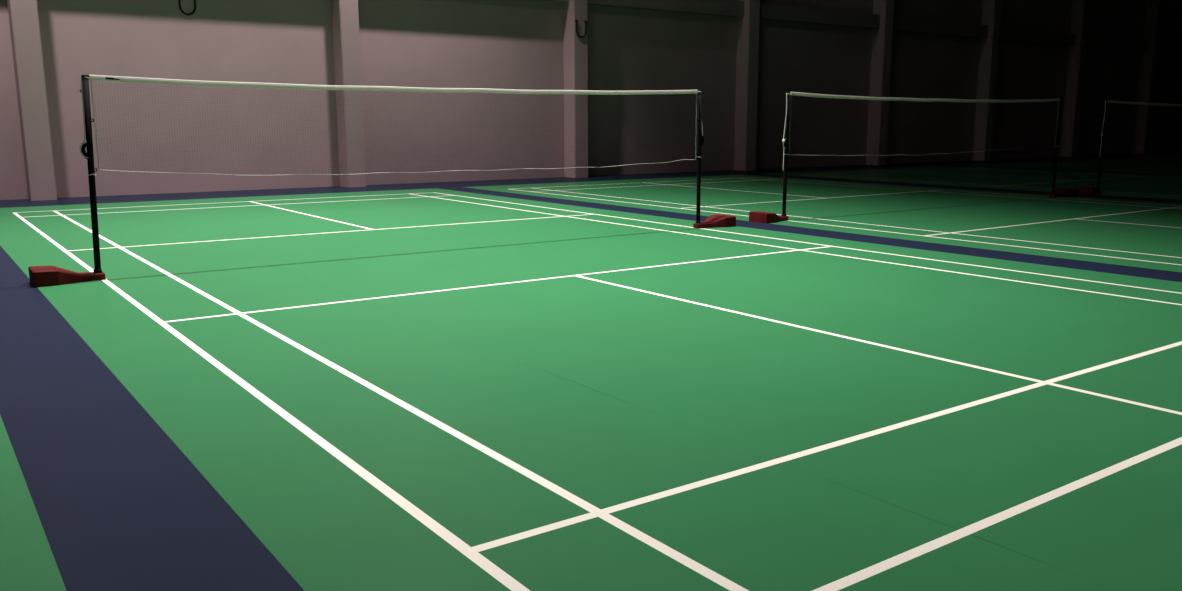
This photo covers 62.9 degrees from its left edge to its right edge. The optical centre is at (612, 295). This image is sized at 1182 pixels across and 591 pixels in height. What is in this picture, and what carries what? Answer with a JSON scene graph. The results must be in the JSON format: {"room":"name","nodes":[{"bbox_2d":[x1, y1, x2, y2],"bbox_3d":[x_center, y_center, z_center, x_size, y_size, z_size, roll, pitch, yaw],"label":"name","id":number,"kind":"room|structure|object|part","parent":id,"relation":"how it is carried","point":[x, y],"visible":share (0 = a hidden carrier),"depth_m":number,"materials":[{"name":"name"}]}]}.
{"room":"sports hall","nodes":[
{"label":"sports hall","id":0,"kind":"room"},
{"bbox_2d":[0,152,1181,590],"bbox_3d":[11.326,-1.532,15.666,53.500,0.150,23.320,-7,13,-36],"label":"floor","id":1,"kind":"structure","parent":0,"point":[946,375],"depth_m":4.55,"materials":[{"name":"green plastic"}]},
{"bbox_2d":[28,75,105,287],"bbox_3d":[-4.107,-0.857,7.184,0.513,1.535,0.300,-7,13,-36],"label":"net post","id":2,"kind":"object","parent":1,"relation":"on","point":[39,276],"visible":1,"depth_m":7.23,"materials":[{"name":"black metal"}]},
{"bbox_3d":[-3.949,-1.378,7.189,0.069,0.502,0.012,-7,13,-36],"label":"hauling cord","id":3,"kind":"part","parent":2,"relation":"part of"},
{"bbox_2d":[89,75,697,175],"bbox_3d":[-1.482,-1.556,9.010,6.001,0.817,0.026,-8,13,-36],"label":"net","id":4,"kind":"object","parent":2,"relation":"attached to","point":[92,77],"visible":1,"depth_m":8.50,"materials":[{"name":"black fabric"}]},
{"bbox_3d":[-3.890,-1.290,7.249,0.008,0.693,0.004,-7,13,-36],"label":"cord","id":5,"kind":"part","parent":4,"relation":"part of","materials":[{"name":"white fabric"}]},
{"bbox_3d":[-1.483,-1.210,9.073,6.000,0.116,0.011,-7,13,-36],"label":"cord","id":6,"kind":"part","parent":4,"relation":"part of","materials":[{"name":"white fabric"}]},
{"bbox_3d":[0.927,-1.889,10.753,0.011,0.760,0.007,-7,13,-36],"label":"cord","id":7,"kind":"part","parent":4,"relation":"part of","materials":[{"name":"white fabric"}]},
{"bbox_2d":[693,90,735,227],"bbox_3d":[1.135,-1.540,10.961,0.485,1.535,0.300,-7,13,-36],"label":"net post","id":8,"kind":"object","parent":1,"relation":"on","point":[718,220],"visible":1,"depth_m":10.93,"materials":[{"name":"black metal"}]},
{"bbox_2d":[749,92,789,223],"bbox_3d":[1.923,-1.649,11.563,0.484,1.535,0.300,-7,13,-36],"label":"net post","id":9,"kind":"object","parent":1,"relation":"on","point":[754,216],"visible":1,"depth_m":11.60,"materials":[{"name":"black metal"}]},
{"bbox_3d":[2.070,-1.957,11.589,0.061,0.931,0.021,-10,14,-44],"label":"hauling cord","id":10,"kind":"part","parent":9,"relation":"part of","materials":[{"name":"white fabric"}]},
{"bbox_2d":[789,92,1058,155],"bbox_3d":[4.546,-2.355,13.386,6.015,0.809,0.016,-7,13,-36],"label":"net","id":11,"kind":"object","parent":9,"relation":"attached to","point":[884,99],"visible":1,"depth_m":13.05,"materials":[{"name":"black fabric"}]},
{"bbox_3d":[4.546,-1.991,13.453,6.014,0.069,0.010,-7,13,-36],"label":"cord","id":12,"kind":"part","parent":11,"relation":"part of","materials":[{"name":"white fabric"}]},
{"bbox_2d":[1049,99,1076,197],"bbox_3d":[7.168,-2.333,15.342,0.484,1.535,0.300,-7,13,-36],"label":"net post","id":13,"kind":"object","parent":1,"relation":"on","point":[1059,192],"visible":1,"depth_m":15.30,"materials":[{"name":"black metal"}]},
{"bbox_2d":[1075,100,1107,194],"bbox_3d":[7.963,-2.442,15.948,0.484,1.535,0.300,-7,13,-36],"label":"net post","id":14,"kind":"object","parent":1,"relation":"on","point":[1080,190],"visible":0.99,"depth_m":15.98,"materials":[{"name":"black metal"}]},
{"bbox_3d":[8.110,-2.750,15.975,0.061,0.931,0.021,-10,14,-44],"label":"hauling cord","id":15,"kind":"part","parent":14,"relation":"part of","materials":[{"name":"white fabric"}]},
{"bbox_2d":[1103,100,1181,146],"bbox_3d":[10.585,-3.147,17.772,6.015,0.802,0.016,-7,13,-36],"label":"net","id":16,"kind":"object","parent":14,"relation":"attached to","point":[1109,101],"visible":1,"depth_m":16.72,"materials":[{"name":"black fabric"}]},
{"bbox_2d":[0,0,1181,199],"bbox_3d":[4.465,-8.438,23.865,53.500,10.500,0.200,-7,13,-36],"label":"wall","id":17,"kind":"structure","parent":0,"point":[488,44],"depth_m":19.51,"materials":[{"name":"paint"}]},
{"bbox_2d":[7,0,56,200],"bbox_3d":[-8.754,-6.634,13.886,0.345,10.500,0.420,-7,13,-36],"label":"pillar","id":18,"kind":"structure","parent":17,"relation":"attached to","point":[23,14],"depth_m":14.40,"materials":[{"name":"grey paint"}]},
{"bbox_2d":[178,0,195,14],"bbox_3d":[-6.970,-4.938,15.779,0.301,0.711,0.058,-7,13,-36],"label":"cable loop","id":19,"kind":"object","parent":17,"relation":"hanging from","point":[179,2],"visible":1,"depth_m":15.83,"materials":[{"name":"black rubber"}]},
{"bbox_2d":[331,0,365,187],"bbox_3d":[-4.767,-7.157,16.782,0.345,10.500,0.420,-7,13,-36],"label":"pillar","id":20,"kind":"structure","parent":17,"relation":"attached to","point":[345,15],"depth_m":17.26,"materials":[{"name":"grey paint"}]},
{"bbox_2d":[563,0,587,177],"bbox_3d":[-0.780,-7.681,19.677,0.345,10.500,0.420,-7,13,-36],"label":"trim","id":21,"kind":"structure","parent":17,"relation":"attached to","point":[575,48],"depth_m":20.13,"materials":[{"name":"grey paint"}]},
{"bbox_2d":[575,20,586,37],"bbox_3d":[-0.654,-5.476,19.880,0.295,0.352,0.061,-7,13,-36],"label":"cable loop","id":22,"kind":"object","parent":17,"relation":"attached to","point":[576,21],"visible":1,"depth_m":19.90,"materials":[{"name":"black rubber"}]},
{"bbox_2d":[734,0,759,170],"bbox_3d":[3.207,-8.204,22.572,0.345,10.500,0.420,-7,13,-36],"label":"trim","id":23,"kind":"structure","parent":17,"relation":"attached to","point":[747,51],"depth_m":23.02,"materials":[{"name":"grey paint"}]},
{"bbox_2d":[538,0,1181,54],"bbox_3d":[4.598,-6.955,23.950,53.500,0.350,0.250,-7,13,-36],"label":"beam","id":24,"kind":"structure","parent":17,"relation":"attached to","point":[727,8],"depth_m":25.17,"materials":[{"name":"grey metal"}]},
{"bbox_2d":[866,0,893,164],"bbox_3d":[7.194,-8.728,25.467,0.345,10.500,0.420,-7,13,-36],"label":"trim","id":25,"kind":"structure","parent":17,"relation":"attached to","point":[881,48],"depth_m":25.88,"materials":[{"name":"grey paint"}]},
{"bbox_2d":[972,0,1001,160],"bbox_3d":[11.181,-9.251,28.362,0.345,10.500,0.420,-7,13,-36],"label":"trim","id":26,"kind":"structure","parent":17,"relation":"attached to","point":[991,9],"depth_m":28.74,"materials":[{"name":"grey paint"}]},
{"bbox_2d":[1059,0,1089,156],"bbox_3d":[15.168,-9.775,31.258,0.345,10.500,0.420,-7,13,-36],"label":"trim","id":27,"kind":"structure","parent":17,"relation":"attached to","point":[1078,21],"depth_m":31.63,"materials":[{"name":"grey paint"}]},
{"bbox_2d":[1132,0,1162,153],"bbox_3d":[19.155,-10.298,34.153,0.345,10.500,0.420,-7,13,-36],"label":"trim","id":28,"kind":"structure","parent":17,"relation":"attached to","point":[1153,13],"depth_m":34.47,"materials":[{"name":"grey paint"}]}
]}

